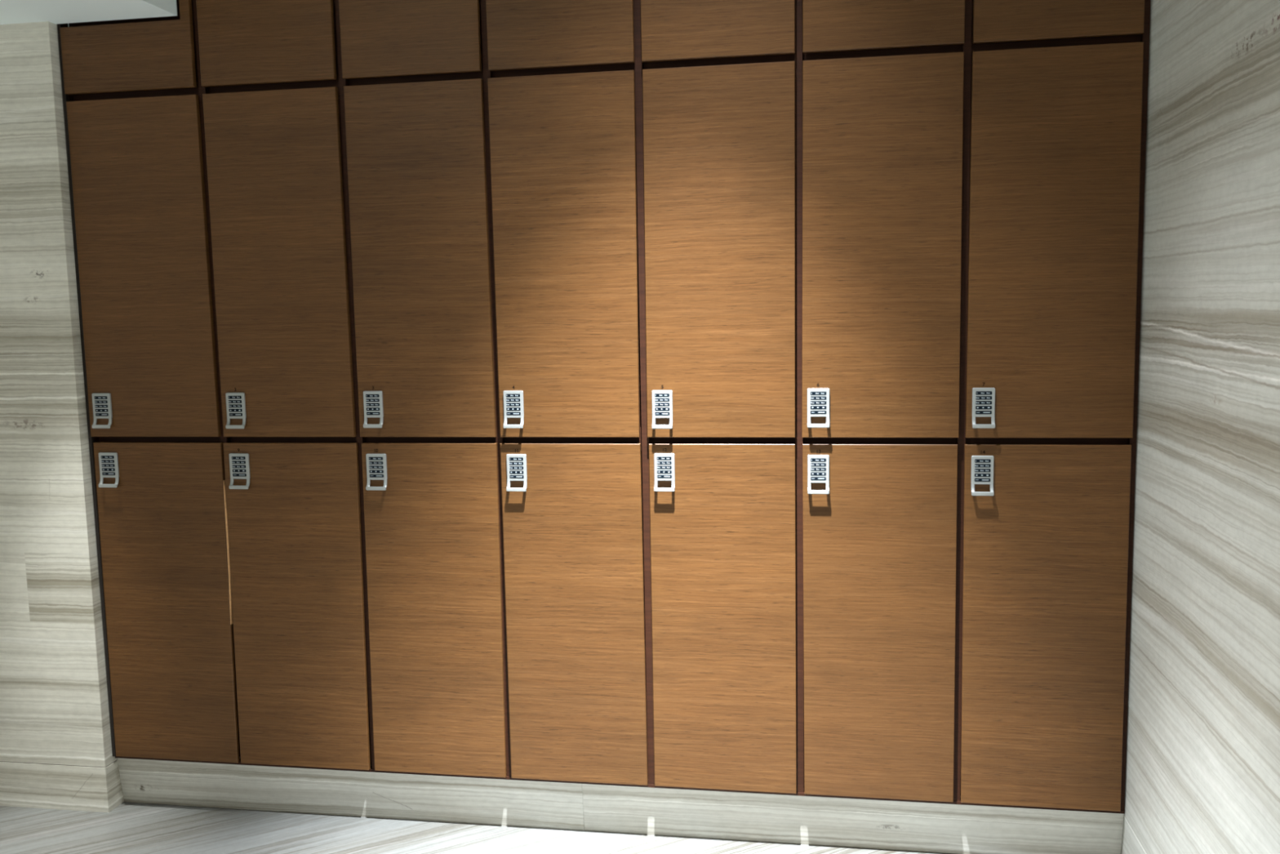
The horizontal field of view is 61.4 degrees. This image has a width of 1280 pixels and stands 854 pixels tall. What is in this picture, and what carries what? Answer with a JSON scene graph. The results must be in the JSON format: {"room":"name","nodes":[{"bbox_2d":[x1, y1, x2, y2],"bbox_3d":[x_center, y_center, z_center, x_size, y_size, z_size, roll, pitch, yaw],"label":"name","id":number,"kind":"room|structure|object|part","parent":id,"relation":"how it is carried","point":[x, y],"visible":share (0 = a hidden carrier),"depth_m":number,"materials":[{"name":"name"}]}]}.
{"room":"changing room","nodes":[
{"label":"changing room","id":0,"kind":"room"},
{"bbox_2d":[0,21,116,767],"bbox_3d":[-2.614,-0.085,3.501,2.190,2.104,0.591,0,6,9],"label":"wall","id":1,"kind":"structure","parent":0,"point":[54,701],"depth_m":3.07,"materials":[{"name":"stone"}]},
{"bbox_2d":[0,759,117,767],"bbox_3d":[-2.595,0.963,3.613,2.189,0.002,0.580,0,6,9],"label":"trim","id":2,"kind":"structure","parent":1,"relation":"attached to","point":[117,759],"depth_m":3.18,"materials":[{"name":"grey"}]},
{"bbox_2d":[0,756,1124,853],"bbox_3d":[-1.202,1.026,3.393,5.010,0.147,0.592,0,6,9],"label":"baseboard","id":3,"kind":"structure","parent":1,"relation":"attached to","point":[927,827],"depth_m":2.99,"materials":[{"name":"stone"}]},
{"bbox_2d":[93,442,239,762],"bbox_3d":[-1.318,0.480,3.327,0.397,0.931,0.516,0,6,9],"label":"locker","id":4,"kind":"object","parent":3,"relation":"on","point":[161,505],"visible":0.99,"depth_m":3.09,"materials":[{"name":"brown wood"}]},
{"bbox_3d":[-1.512,0.155,3.066,0.057,0.033,0.014,0,6,9],"label":"pull handle","id":5,"kind":"part","parent":4,"relation":"part of","materials":[{"name":"silver metal"}]},
{"bbox_2d":[66,94,221,436],"bbox_3d":[-1.338,-0.461,3.221,0.393,0.928,0.519,0,6,9],"label":"locker","id":6,"kind":"object","parent":4,"relation":"on","point":[137,163],"visible":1,"depth_m":2.98,"materials":[{"name":"brown wood"}]},
{"bbox_3d":[-1.521,-0.013,3.045,0.056,0.033,0.014,0,6,9],"label":"pull handle","id":7,"kind":"part","parent":6,"relation":"part of","materials":[{"name":"silver metal"}]},
{"bbox_2d":[222,442,370,769],"bbox_3d":[-0.927,0.480,3.262,0.404,0.931,0.516,0,6,9],"label":"locker","id":8,"kind":"object","parent":3,"relation":"on","point":[292,509],"visible":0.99,"depth_m":3.02,"materials":[{"name":"brown wood"}]},
{"bbox_3d":[-1.115,0.156,3.000,0.057,0.033,0.014,0,6,9],"label":"pull handle","id":9,"kind":"part","parent":8,"relation":"part of","materials":[{"name":"silver metal"}]},
{"bbox_2d":[202,86,355,436],"bbox_3d":[-0.938,-0.461,3.155,0.386,0.928,0.519,0,6,9],"label":"locker","id":10,"kind":"object","parent":8,"relation":"on","point":[274,162],"visible":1,"depth_m":2.91,"materials":[{"name":"brown wood"}]},
{"bbox_3d":[-1.117,-0.012,2.978,0.055,0.033,0.014,0,6,9],"label":"pull handle","id":11,"kind":"part","parent":10,"relation":"part of","materials":[{"name":"silver metal"}]},
{"bbox_2d":[361,442,506,777],"bbox_3d":[-0.527,0.480,3.196,0.388,0.931,0.516,0,6,9],"label":"locker","id":12,"kind":"object","parent":3,"relation":"on","point":[432,515],"visible":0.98,"depth_m":2.96,"materials":[{"name":"brown wood"}]},
{"bbox_3d":[-0.718,0.155,2.934,0.057,0.033,0.014,0,6,9],"label":"pull handle","id":13,"kind":"part","parent":12,"relation":"part of","materials":[{"name":"silver metal"}]},
{"bbox_2d":[343,78,496,436],"bbox_3d":[-0.543,-0.461,3.089,0.381,0.928,0.519,0,6,9],"label":"locker","id":14,"kind":"object","parent":12,"relation":"on","point":[416,151],"visible":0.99,"depth_m":2.85,"materials":[{"name":"brown wood"}]},
{"bbox_3d":[-0.721,-0.014,2.912,0.054,0.033,0.014,0,6,9],"label":"pull handle","id":15,"kind":"part","parent":14,"relation":"part of","materials":[{"name":"silver metal"}]},
{"bbox_2d":[500,443,648,785],"bbox_3d":[-0.137,0.480,3.131,0.381,0.931,0.516,0,6,9],"label":"locker","id":16,"kind":"object","parent":3,"relation":"on","point":[572,513],"visible":0.97,"depth_m":2.89,"materials":[{"name":"brown wood"}]},
{"bbox_3d":[-0.329,0.155,2.869,0.054,0.033,0.014,0,6,9],"label":"pull handle","id":17,"kind":"part","parent":16,"relation":"part of","materials":[{"name":"silver metal"}]},
{"bbox_2d":[487,70,639,437],"bbox_3d":[-0.155,-0.461,3.024,0.381,0.928,0.519,0,6,9],"label":"locker","id":18,"kind":"object","parent":16,"relation":"on","point":[562,147],"visible":0.98,"depth_m":2.78,"materials":[{"name":"brown wood"}]},
{"bbox_3d":[-0.334,-0.013,2.848,0.053,0.033,0.014,0,6,9],"label":"pull handle","id":19,"kind":"part","parent":18,"relation":"part of","materials":[{"name":"silver metal"}]},
{"bbox_2d":[57,0,1151,813],"bbox_3d":[-0.188,-0.430,2.816,2.820,2.831,0.048,0,6,9],"label":"frame","id":20,"kind":"object","parent":3,"relation":"on","point":[968,47],"visible":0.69,"depth_m":2.80,"materials":[{"name":"black wood"}]},
{"bbox_2d":[59,0,196,94],"bbox_3d":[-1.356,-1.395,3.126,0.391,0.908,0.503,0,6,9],"label":"door","id":21,"kind":"structure","parent":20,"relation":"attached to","point":[150,55],"depth_m":2.92,"materials":[{"name":"brown wood"}]},
{"bbox_2d":[195,0,337,87],"bbox_3d":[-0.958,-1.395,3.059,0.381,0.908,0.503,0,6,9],"label":"door","id":22,"kind":"structure","parent":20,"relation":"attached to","point":[241,42],"depth_m":2.85,"materials":[{"name":"brown wood"}]},
{"bbox_2d":[338,0,481,79],"bbox_3d":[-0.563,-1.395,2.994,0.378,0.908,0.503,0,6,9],"label":"door","id":23,"kind":"structure","parent":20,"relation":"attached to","point":[380,38],"depth_m":2.79,"materials":[{"name":"brown wood"}]},
{"bbox_2d":[485,0,635,71],"bbox_3d":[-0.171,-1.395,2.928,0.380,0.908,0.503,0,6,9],"label":"door","id":24,"kind":"structure","parent":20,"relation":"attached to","point":[522,34],"depth_m":2.72,"materials":[{"name":"brown wood"}]},
{"bbox_3d":[-0.194,-0.910,2.777,2.818,0.060,0.016,0,6,9],"label":"rail","id":25,"kind":"part","parent":20,"relation":"part of","materials":[{"name":"brown wood"}]},
{"bbox_3d":[-0.177,0.031,2.882,2.818,0.060,0.016,0,6,9],"label":"rail","id":26,"kind":"part","parent":20,"relation":"part of","materials":[{"name":"brown wood"}]},
{"bbox_3d":[-0.162,0.973,2.968,2.818,0.008,0.022,0,6,9],"label":"rail","id":27,"kind":"part","parent":20,"relation":"part of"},
{"bbox_2d":[640,0,795,62],"bbox_3d":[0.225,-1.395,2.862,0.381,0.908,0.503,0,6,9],"label":"door","id":28,"kind":"structure","parent":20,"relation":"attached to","point":[671,30],"depth_m":2.66,"materials":[{"name":"brown wood"}]},
{"bbox_2d":[802,0,964,53],"bbox_3d":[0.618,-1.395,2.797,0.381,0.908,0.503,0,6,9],"label":"door","id":29,"kind":"structure","parent":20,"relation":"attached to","point":[828,25],"depth_m":2.60,"materials":[{"name":"brown wood"}]},
{"bbox_2d":[648,443,796,793],"bbox_3d":[0.257,0.480,3.065,0.379,0.931,0.516,0,6,9],"label":"locker","id":30,"kind":"object","parent":3,"relation":"on","point":[722,515],"visible":1,"depth_m":2.83,"materials":[{"name":"brown wood"}]},
{"bbox_3d":[0.064,0.151,2.803,0.053,0.033,0.014,0,6,9],"label":"pull handle","id":31,"kind":"part","parent":30,"relation":"part of","materials":[{"name":"silver metal"}]},
{"bbox_2d":[642,61,795,437],"bbox_3d":[0.239,-0.462,2.959,0.382,0.928,0.519,0,6,9],"label":"locker","id":32,"kind":"object","parent":30,"relation":"on","point":[719,140],"visible":1,"depth_m":2.72,"materials":[{"name":"brown wood"}]},
{"bbox_3d":[0.058,-0.012,2.783,0.053,0.033,0.014,0,6,9],"label":"pull handle","id":33,"kind":"part","parent":32,"relation":"part of","materials":[{"name":"silver metal"}]},
{"bbox_2d":[802,444,957,802],"bbox_3d":[0.651,0.480,2.999,0.384,0.931,0.516,0,6,9],"label":"locker","id":34,"kind":"object","parent":3,"relation":"on","point":[880,520],"visible":1,"depth_m":2.76,"materials":[{"name":"brown wood"}]},
{"bbox_3d":[0.453,0.153,2.739,0.054,0.033,0.014,0,6,9],"label":"pull handle","id":35,"kind":"part","parent":34,"relation":"part of","materials":[{"name":"silver metal"}]},
{"bbox_2d":[802,52,964,437],"bbox_3d":[0.633,-0.462,2.893,0.385,0.928,0.519,0,6,9],"label":"locker","id":36,"kind":"object","parent":34,"relation":"on","point":[882,136],"visible":1,"depth_m":2.65,"materials":[{"name":"brown wood"}]},
{"bbox_3d":[0.450,-0.015,2.717,0.056,0.033,0.014,0,6,9],"label":"pull handle","id":37,"kind":"part","parent":36,"relation":"part of","materials":[{"name":"silver metal"}]},
{"bbox_2d":[960,444,1131,811],"bbox_3d":[1.049,0.479,2.933,0.392,0.931,0.516,0,6,9],"label":"locker","id":38,"kind":"object","parent":3,"relation":"on","point":[1046,526],"visible":0.98,"depth_m":2.69,"materials":[{"name":"brown wood"}]},
{"bbox_3d":[0.850,0.153,2.673,0.053,0.033,0.014,0,6,9],"label":"pull handle","id":39,"kind":"part","parent":38,"relation":"part of","materials":[{"name":"silver metal"}]},
{"bbox_2d":[964,41,1143,437],"bbox_3d":[1.032,-0.462,2.827,0.390,0.928,0.519,0,6,9],"label":"locker","id":40,"kind":"object","parent":38,"relation":"on","point":[1055,131],"visible":0.99,"depth_m":2.59,"materials":[{"name":"brown wood"}]},
{"bbox_3d":[0.846,-0.014,2.651,0.054,0.033,0.014,0,6,9],"label":"pull handle","id":41,"kind":"part","parent":40,"relation":"part of","materials":[{"name":"silver metal"}]},
{"bbox_2d":[973,0,1144,44],"bbox_3d":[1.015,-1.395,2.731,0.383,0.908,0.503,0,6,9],"label":"door","id":42,"kind":"structure","parent":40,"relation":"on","point":[993,20],"depth_m":2.53,"materials":[{"name":"brown wood"}]},
{"bbox_2d":[0,0,177,24],"bbox_3d":[-1.432,-1.659,1.436,5.200,1.437,4.020,0,6,9],"label":"ceiling","id":43,"kind":"structure","parent":0,"point":[11,11],"depth_m":2.82,"materials":[{"name":"white paint"}]},
{"bbox_2d":[0,755,951,853],"bbox_3d":[-1.376,1.314,1.767,5.200,0.060,4.020,0,6,9],"label":"floor","id":44,"kind":"structure","parent":0,"point":[130,828],"depth_m":3.00,"materials":[{"name":"stone"}]},
{"bbox_2d":[1123,0,1279,853],"bbox_3d":[1.055,-0.571,1.117,0.189,3.461,3.960,0,6,9],"label":"wall","id":45,"kind":"structure","parent":0,"point":[1202,761],"depth_m":2.14,"materials":[{"name":"stone"}]},
{"bbox_2d":[1120,816,1146,853],"bbox_3d":[1.088,1.219,1.316,0.189,0.136,3.960,0,6,9],"label":"baseboard","id":46,"kind":"structure","parent":45,"relation":"attached to","point":[1131,844],"depth_m":2.69,"materials":[{"name":"stone"}]}
]}

